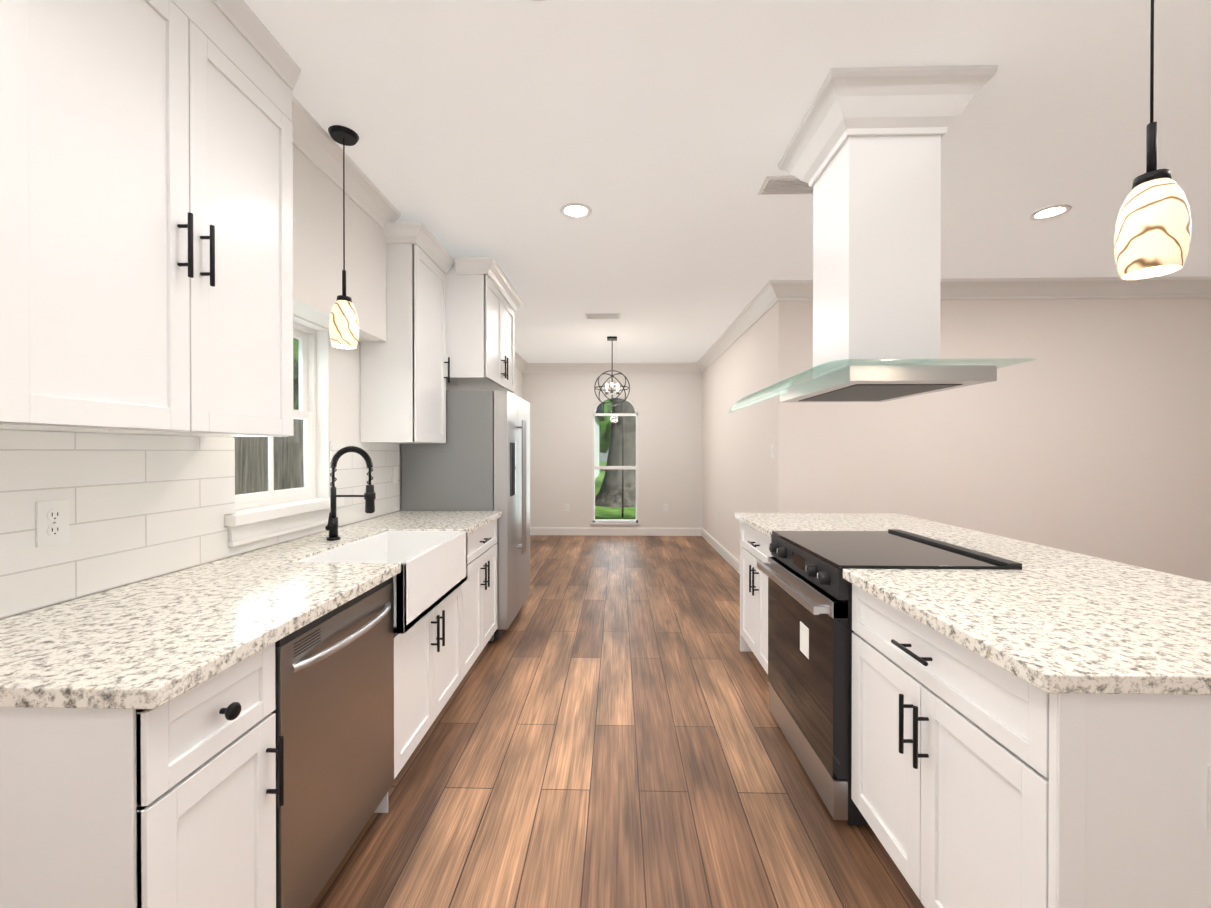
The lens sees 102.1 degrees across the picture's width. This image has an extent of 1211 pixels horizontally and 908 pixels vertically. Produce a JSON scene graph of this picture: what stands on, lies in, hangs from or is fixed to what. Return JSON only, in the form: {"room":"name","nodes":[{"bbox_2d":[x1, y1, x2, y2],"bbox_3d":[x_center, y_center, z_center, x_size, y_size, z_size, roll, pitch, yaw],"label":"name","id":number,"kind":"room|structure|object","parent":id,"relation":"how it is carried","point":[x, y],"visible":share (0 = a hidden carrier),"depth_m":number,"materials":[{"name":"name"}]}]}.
{"room":"kitchen","nodes":[
{"label":"kitchen","id":0,"kind":"room"},
{"bbox_2d":[0,314,522,618],"bbox_3d":[-1.482,-0.044,3.029,0.120,2.690,9.370,0,0,1],"label":"wall","id":1,"kind":"structure","parent":0,"point":[344,395],"depth_m":2.68,"materials":[{"name":"white paint"}]},
{"bbox_2d":[0,0,300,436],"bbox_3d":[-1.279,-0.719,1.323,0.365,1.318,0.883,0,0,1],"label":"upper cabinet","id":2,"kind":"object","parent":1,"relation":"attached to","point":[146,217],"visible":1,"depth_m":1.22,"materials":[{"name":"white paint"}]},
{"bbox_2d":[0,430,399,618],"bbox_3d":[-1.439,0.165,2.103,0.008,0.455,2.480,0,0,1],"label":"backsplash","id":3,"kind":"structure","parent":1,"relation":"attached to","point":[142,507],"depth_m":1.47,"materials":[{"name":"tile"}]},
{"bbox_2d":[36,499,68,546],"bbox_3d":[-1.451,0.180,1.286,0.008,0.116,0.072,0,0,1],"label":"outlet","id":4,"kind":"object","parent":3,"relation":"attached to","point":[52,522],"visible":1,"depth_m":1.28,"materials":[{"name":"white plastic"}]},
{"bbox_2d":[365,470,371,489],"bbox_3d":[-1.410,0.152,2.913,0.008,0.116,0.072,0,0,1],"label":"outlet","id":5,"kind":"object","parent":3,"relation":"attached to","point":[366,476],"visible":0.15,"depth_m":2.89,"materials":[{"name":"white plastic"}]},
{"bbox_2d":[392,466,397,483],"bbox_3d":[-1.401,0.140,3.263,0.010,0.116,0.072,0,0,1],"label":"light switch","id":6,"kind":"object","parent":3,"relation":"attached to","point":[394,474],"visible":1,"depth_m":3.25,"materials":[{"name":"white plastic"}]},
{"bbox_2d":[224,315,343,546],"bbox_3d":[-1.476,-0.146,2.223,0.170,0.997,0.740,0,0,1],"label":"window","id":7,"kind":"structure","parent":1,"relation":"in","point":[269,513],"depth_m":2.44,"materials":[{"name":"white paint"}]},
{"bbox_2d":[360,222,454,443],"bbox_3d":[-1.222,-0.689,3.048,0.393,1.240,0.564,0,0,1],"label":"upper cabinet","id":8,"kind":"object","parent":1,"relation":"attached to","point":[403,377],"visible":0.94,"depth_m":2.84,"materials":[{"name":"white paint"}]},
{"bbox_2d":[445,257,523,392],"bbox_3d":[-1.064,-0.917,3.774,0.673,0.790,1.026,0,0,1],"label":"upper cabinet","id":9,"kind":"object","parent":1,"relation":"attached to","point":[484,302],"visible":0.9,"depth_m":3.33,"materials":[{"name":"white paint"}]},
{"bbox_2d":[515,351,527,372],"bbox_3d":[-1.312,-1.333,5.268,0.107,0.135,4.870,0,0,1],"label":"crown molding","id":10,"kind":"structure","parent":1,"relation":"attached to","point":[521,364],"depth_m":7.30,"materials":[{"name":"white paint"}]},
{"bbox_2d":[293,145,386,341],"bbox_3d":[-1.360,-1.016,2.300,0.160,0.738,1.064,0,0,1],"label":"wall","id":11,"kind":"structure","parent":0,"point":[317,236],"depth_m":2.29,"materials":[{"name":"white paint"}]},
{"bbox_2d":[292,95,400,228],"bbox_3d":[-1.237,-1.331,2.296,0.086,0.108,1.064,0,0,1],"label":"crown molding","id":12,"kind":"structure","parent":11,"relation":"attached to","point":[318,145],"depth_m":2.25,"materials":[{"name":"white paint"}]},
{"bbox_2d":[523,372,702,527],"bbox_3d":[0.105,-0.068,7.735,3.060,2.690,0.120,0,0,1],"label":"wall","id":13,"kind":"structure","parent":0,"point":[667,404],"depth_m":7.67,"materials":[{"name":"white paint"}]},
{"bbox_2d":[528,362,695,372],"bbox_3d":[0.103,-1.345,7.616,2.580,0.135,0.107,0,0,1],"label":"crown molding","id":14,"kind":"structure","parent":13,"relation":"attached to","point":[640,366],"depth_m":7.61,"materials":[{"name":"white paint"}]},
{"bbox_2d":[590,395,639,524],"bbox_3d":[0.155,0.090,7.707,0.780,2.025,0.135,0,0,1],"label":"window","id":15,"kind":"structure","parent":13,"relation":"in","point":[605,522],"depth_m":7.71,"materials":[{"name":"white paint"}]},
{"bbox_2d":[530,527,700,535],"bbox_3d":[0.104,1.215,7.674,2.760,0.125,0.015,0,0,1],"label":"baseboard","id":16,"kind":"structure","parent":13,"relation":"attached to","point":[599,531],"depth_m":7.67,"materials":[{"name":"white paint"}]},
{"bbox_2d":[310,535,924,907],"bbox_3d":[2.167,1.332,2.945,7.420,0.060,9.610,0,0,1],"label":"floor","id":17,"kind":"structure","parent":0,"point":[604,730],"depth_m":1.98,"materials":[{"name":"brown wood"}]},
{"bbox_2d":[0,643,283,907],"bbox_3d":[-1.112,0.874,1.017,0.715,0.875,0.326,0,0,1],"label":"base cabinet","id":18,"kind":"object","parent":17,"relation":"on","point":[171,803],"visible":0.9,"depth_m":0.85,"materials":[{"name":"white paint"}]},
{"bbox_2d":[271,577,393,907],"bbox_3d":[-1.065,0.869,1.485,0.684,0.856,0.596,0,0,1],"label":"dishwasher","id":19,"kind":"object","parent":17,"relation":"on","point":[333,711],"visible":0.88,"depth_m":1.38,"materials":[{"name":"grey metal"}]},
{"bbox_2d":[374,585,461,812],"bbox_3d":[-1.083,0.868,2.183,0.715,0.875,0.790,0,0,1],"label":"base cabinet","id":20,"kind":"object","parent":17,"relation":"on","point":[427,663],"visible":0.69,"depth_m":2.08,"materials":[{"name":"white paint"}]},
{"bbox_2d":[0,511,501,708],"bbox_3d":[-1.089,0.412,2.091,0.707,0.035,2.500,0,0,1],"label":"countertop","id":21,"kind":"structure","parent":20,"relation":"on","point":[155,642],"depth_m":1.17,"materials":[{"name":"stone"}]},
{"bbox_2d":[325,446,375,540],"bbox_3d":[-1.165,0.178,2.226,0.221,0.430,0.088,0,0,1],"label":"faucet","id":22,"kind":"object","parent":21,"relation":"on","point":[369,495],"visible":1,"depth_m":2.23,"materials":[{"name":"black metal"}]},
{"bbox_2d":[294,530,466,633],"bbox_3d":[-0.940,0.527,2.167,0.429,0.254,0.755,0,0,1],"label":"sink","id":23,"kind":"object","parent":21,"relation":"in","point":[430,576],"visible":0.44,"depth_m":2.17,"materials":[{"name":"white ceramic"}]},
{"bbox_2d":[401,390,529,642],"bbox_3d":[-0.996,0.430,3.783,0.788,1.735,0.873,0,0,1],"label":"refrigerator","id":24,"kind":"object","parent":17,"relation":"on","point":[479,460],"visible":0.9,"depth_m":3.35,"materials":[{"name":"grey metal"}]},
{"bbox_2d":[462,519,496,678],"bbox_3d":[-1.063,0.864,2.959,0.715,0.875,0.757,0,0,1],"label":"base cabinet","id":25,"kind":"object","parent":17,"relation":"on","point":[479,606],"visible":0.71,"depth_m":2.90,"materials":[{"name":"white paint"}]},
{"bbox_2d":[740,521,773,673],"bbox_3d":[1.382,0.865,2.833,1.007,0.876,0.784,0,0,1],"label":"base cabinet","id":26,"kind":"object","parent":17,"relation":"on","point":[754,545],"depth_m":2.88,"materials":[{"name":"white paint"}]},
{"bbox_2d":[735,513,1210,694],"bbox_3d":[1.357,0.412,2.055,1.055,0.035,2.360,0,0,1],"label":"countertop","id":27,"kind":"structure","parent":26,"relation":"on","point":[1046,619],"depth_m":1.26,"materials":[{"name":"stone"}]},
{"bbox_2d":[757,529,1021,824],"bbox_3d":[1.093,0.833,2.069,0.703,0.916,0.744,0,0,1],"label":"range","id":28,"kind":"object","parent":17,"relation":"on","point":[810,631],"visible":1,"depth_m":1.88,"materials":[{"name":"black metal"}]},
{"bbox_2d":[851,584,1210,907],"bbox_3d":[1.343,0.873,1.284,1.007,0.876,0.798,0,0,1],"label":"base cabinet","id":29,"kind":"object","parent":17,"relation":"on","point":[978,781],"depth_m":1.00,"materials":[{"name":"white paint"}]},
{"bbox_2d":[1208,766,1210,830],"bbox_3d":[1.135,0.627,0.888,0.072,0.116,0.008,0,0,1],"label":"outlet","id":30,"kind":"object","parent":29,"relation":"attached to","point":[1209,797],"visible":1,"depth_m":0.89,"materials":[{"name":"white plastic"}]},
{"bbox_2d":[244,0,1210,362],"bbox_3d":[2.167,-1.428,2.931,7.420,0.080,9.610,0,0,1],"label":"ceiling","id":31,"kind":"structure","parent":0,"point":[656,136],"depth_m":2.09,"materials":[{"name":"white paint"}]},
{"bbox_2d":[328,125,358,348],"bbox_3d":[-1.133,-0.924,2.120,0.120,0.919,0.120,0,0,1],"label":"pendant light","id":32,"kind":"object","parent":31,"relation":"hanging from","point":[343,326],"visible":1,"depth_m":2.09,"materials":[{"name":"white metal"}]},
{"bbox_2d":[560,202,591,218],"bbox_3d":[-0.168,-1.382,2.784,0.184,0.009,0.184,0,0,1],"label":"recessed light","id":33,"kind":"object","parent":31,"relation":"in","point":[575,210],"visible":0.98,"depth_m":2.78,"materials":[{"name":"white paint"}]},
{"bbox_2d":[585,313,620,318],"bbox_3d":[-0.024,-1.391,4.951,0.360,0.014,0.170,0,0,1],"label":"ceiling vent","id":34,"kind":"object","parent":31,"relation":"in","point":[605,316],"visible":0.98,"depth_m":4.93,"materials":[{"name":"white metal"}]},
{"bbox_2d":[594,336,629,405],"bbox_3d":[0.080,-0.990,5.901,0.432,0.824,0.432,0,0,1],"label":"chandelier","id":35,"kind":"object","parent":31,"relation":"hanging from","point":[612,339],"visible":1,"depth_m":5.89,"materials":[{"name":"black metal"}]},
{"bbox_2d":[757,175,812,194],"bbox_3d":[0.966,-1.378,2.516,0.320,0.014,0.170,0,0,1],"label":"ceiling vent","id":36,"kind":"object","parent":31,"relation":"in","point":[784,185],"visible":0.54,"depth_m":2.52,"materials":[{"name":"white metal"}]},
{"bbox_2d":[730,65,1032,411],"bbox_3d":[1.024,-0.793,2.052,0.820,1.178,0.850,0,0,1],"label":"range hood","id":37,"kind":"object","parent":31,"relation":"hanging from","point":[861,156],"visible":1,"depth_m":1.86,"materials":[{"name":"white paint"}]},
{"bbox_2d":[1029,204,1071,220],"bbox_3d":[2.544,-1.382,2.801,0.184,0.009,0.184,0,0,1],"label":"recessed light","id":38,"kind":"object","parent":31,"relation":"in","point":[1050,212],"visible":1,"depth_m":2.79,"materials":[{"name":"white paint"}]},
{"bbox_2d":[1114,0,1191,279],"bbox_3d":[1.215,-0.891,1.087,0.120,0.974,0.120,0,0,1],"label":"pendant light","id":39,"kind":"object","parent":31,"relation":"hanging from","point":[1152,234],"visible":1,"depth_m":1.06,"materials":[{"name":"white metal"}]},
{"bbox_2d":[702,301,792,560],"bbox_3d":[1.529,-0.058,5.835,0.120,2.690,3.610,0,0,1],"label":"wall","id":40,"kind":"structure","parent":0,"point":[743,471],"depth_m":4.95,"materials":[{"name":"white paint"}]},
{"bbox_2d":[701,528,739,573],"bbox_3d":[1.461,1.225,5.843,0.015,0.125,3.610,0,0,1],"label":"baseboard","id":41,"kind":"structure","parent":40,"relation":"attached to","point":[727,556],"depth_m":6.11,"materials":[{"name":"white paint"}]},
{"bbox_2d":[696,287,775,371],"bbox_3d":[1.415,-1.335,5.831,0.107,0.135,3.610,0,0,1],"label":"crown molding","id":42,"kind":"structure","parent":40,"relation":"attached to","point":[756,308],"depth_m":5.19,"materials":[{"name":"white paint"}]},
{"bbox_2d":[771,444,773,457],"bbox_3d":[1.421,-0.025,4.172,0.010,0.116,0.072,0,0,1],"label":"light switch","id":43,"kind":"object","parent":40,"relation":"attached to","point":[772,450],"visible":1,"depth_m":4.17,"materials":[{"name":"white plastic"}]},
{"bbox_2d":[793,298,1210,582],"bbox_3d":[3.664,-0.049,4.036,4.240,2.690,0.120,0,0,1],"label":"wall","id":44,"kind":"structure","parent":0,"point":[1086,430],"depth_m":3.98,"materials":[{"name":"white paint"}]},
{"bbox_2d":[764,276,1210,302],"bbox_3d":[3.484,-1.326,3.920,4.337,0.135,0.107,0,0,1],"label":"crown molding","id":45,"kind":"structure","parent":44,"relation":"attached to","point":[775,291],"depth_m":3.92,"materials":[{"name":"white paint"}]},
{"label":"outside","id":46,"kind":"structure","parent":0,"visible":0},
{"bbox_2d":[595,461,635,519],"bbox_3d":[0.702,1.285,24.903,80.000,0.050,90.000,0,0,1],"label":"ground","id":47,"kind":"structure","parent":46,"point":[629,513],"depth_m":11.31,"materials":[{"name":"green plant"}]},
{"bbox_2d":[233,419,303,494],"bbox_3d":[-4.353,0.379,7.044,0.060,1.945,18.052,0,0,1],"label":"fence","id":48,"kind":"object","parent":47,"relation":"on","point":[254,459],"depth_m":6.28,"materials":[{"name":"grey wood"}]},
{"bbox_2d":[293,338,298,409],"bbox_3d":[-8.359,-2.134,9.293,5.133,6.946,18.596,0,0,1],"label":"trees","id":49,"kind":"object","parent":47,"relation":"on","point":[296,385],"depth_m":10.04,"materials":[{"name":"green plant"}]},
{"bbox_2d":[595,401,603,478],"bbox_3d":[-4.346,-1.386,27.016,8.400,5.270,6.600,0,0,1],"label":"house","id":50,"kind":"structure","parent":47,"relation":"on","point":[601,418],"depth_m":25.83,"materials":[{"name":"white"}]},
{"bbox_2d":[599,399,611,452],"bbox_3d":[2.459,-1.981,34.102,35.895,6.388,6.198,0,0,1],"label":"hedge","id":51,"kind":"object","parent":47,"relation":"on","point":[604,435],"depth_m":32.74,"materials":[{"name":"green plant"}]},
{"bbox_2d":[595,398,635,507],"bbox_3d":[0.806,-4.870,14.240,13.526,12.367,9.330,0,0,1],"label":"tree","id":52,"kind":"object","parent":47,"relation":"on","point":[629,458],"depth_m":12.57,"materials":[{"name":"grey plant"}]},
{"bbox_2d":[622,399,624,517],"bbox_3d":[0.370,-0.001,10.325,0.063,2.672,0.100,0,0,1],"label":"tree","id":53,"kind":"object","parent":47,"relation":"on","point":[623,437],"depth_m":10.29,"materials":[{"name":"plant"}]}
]}

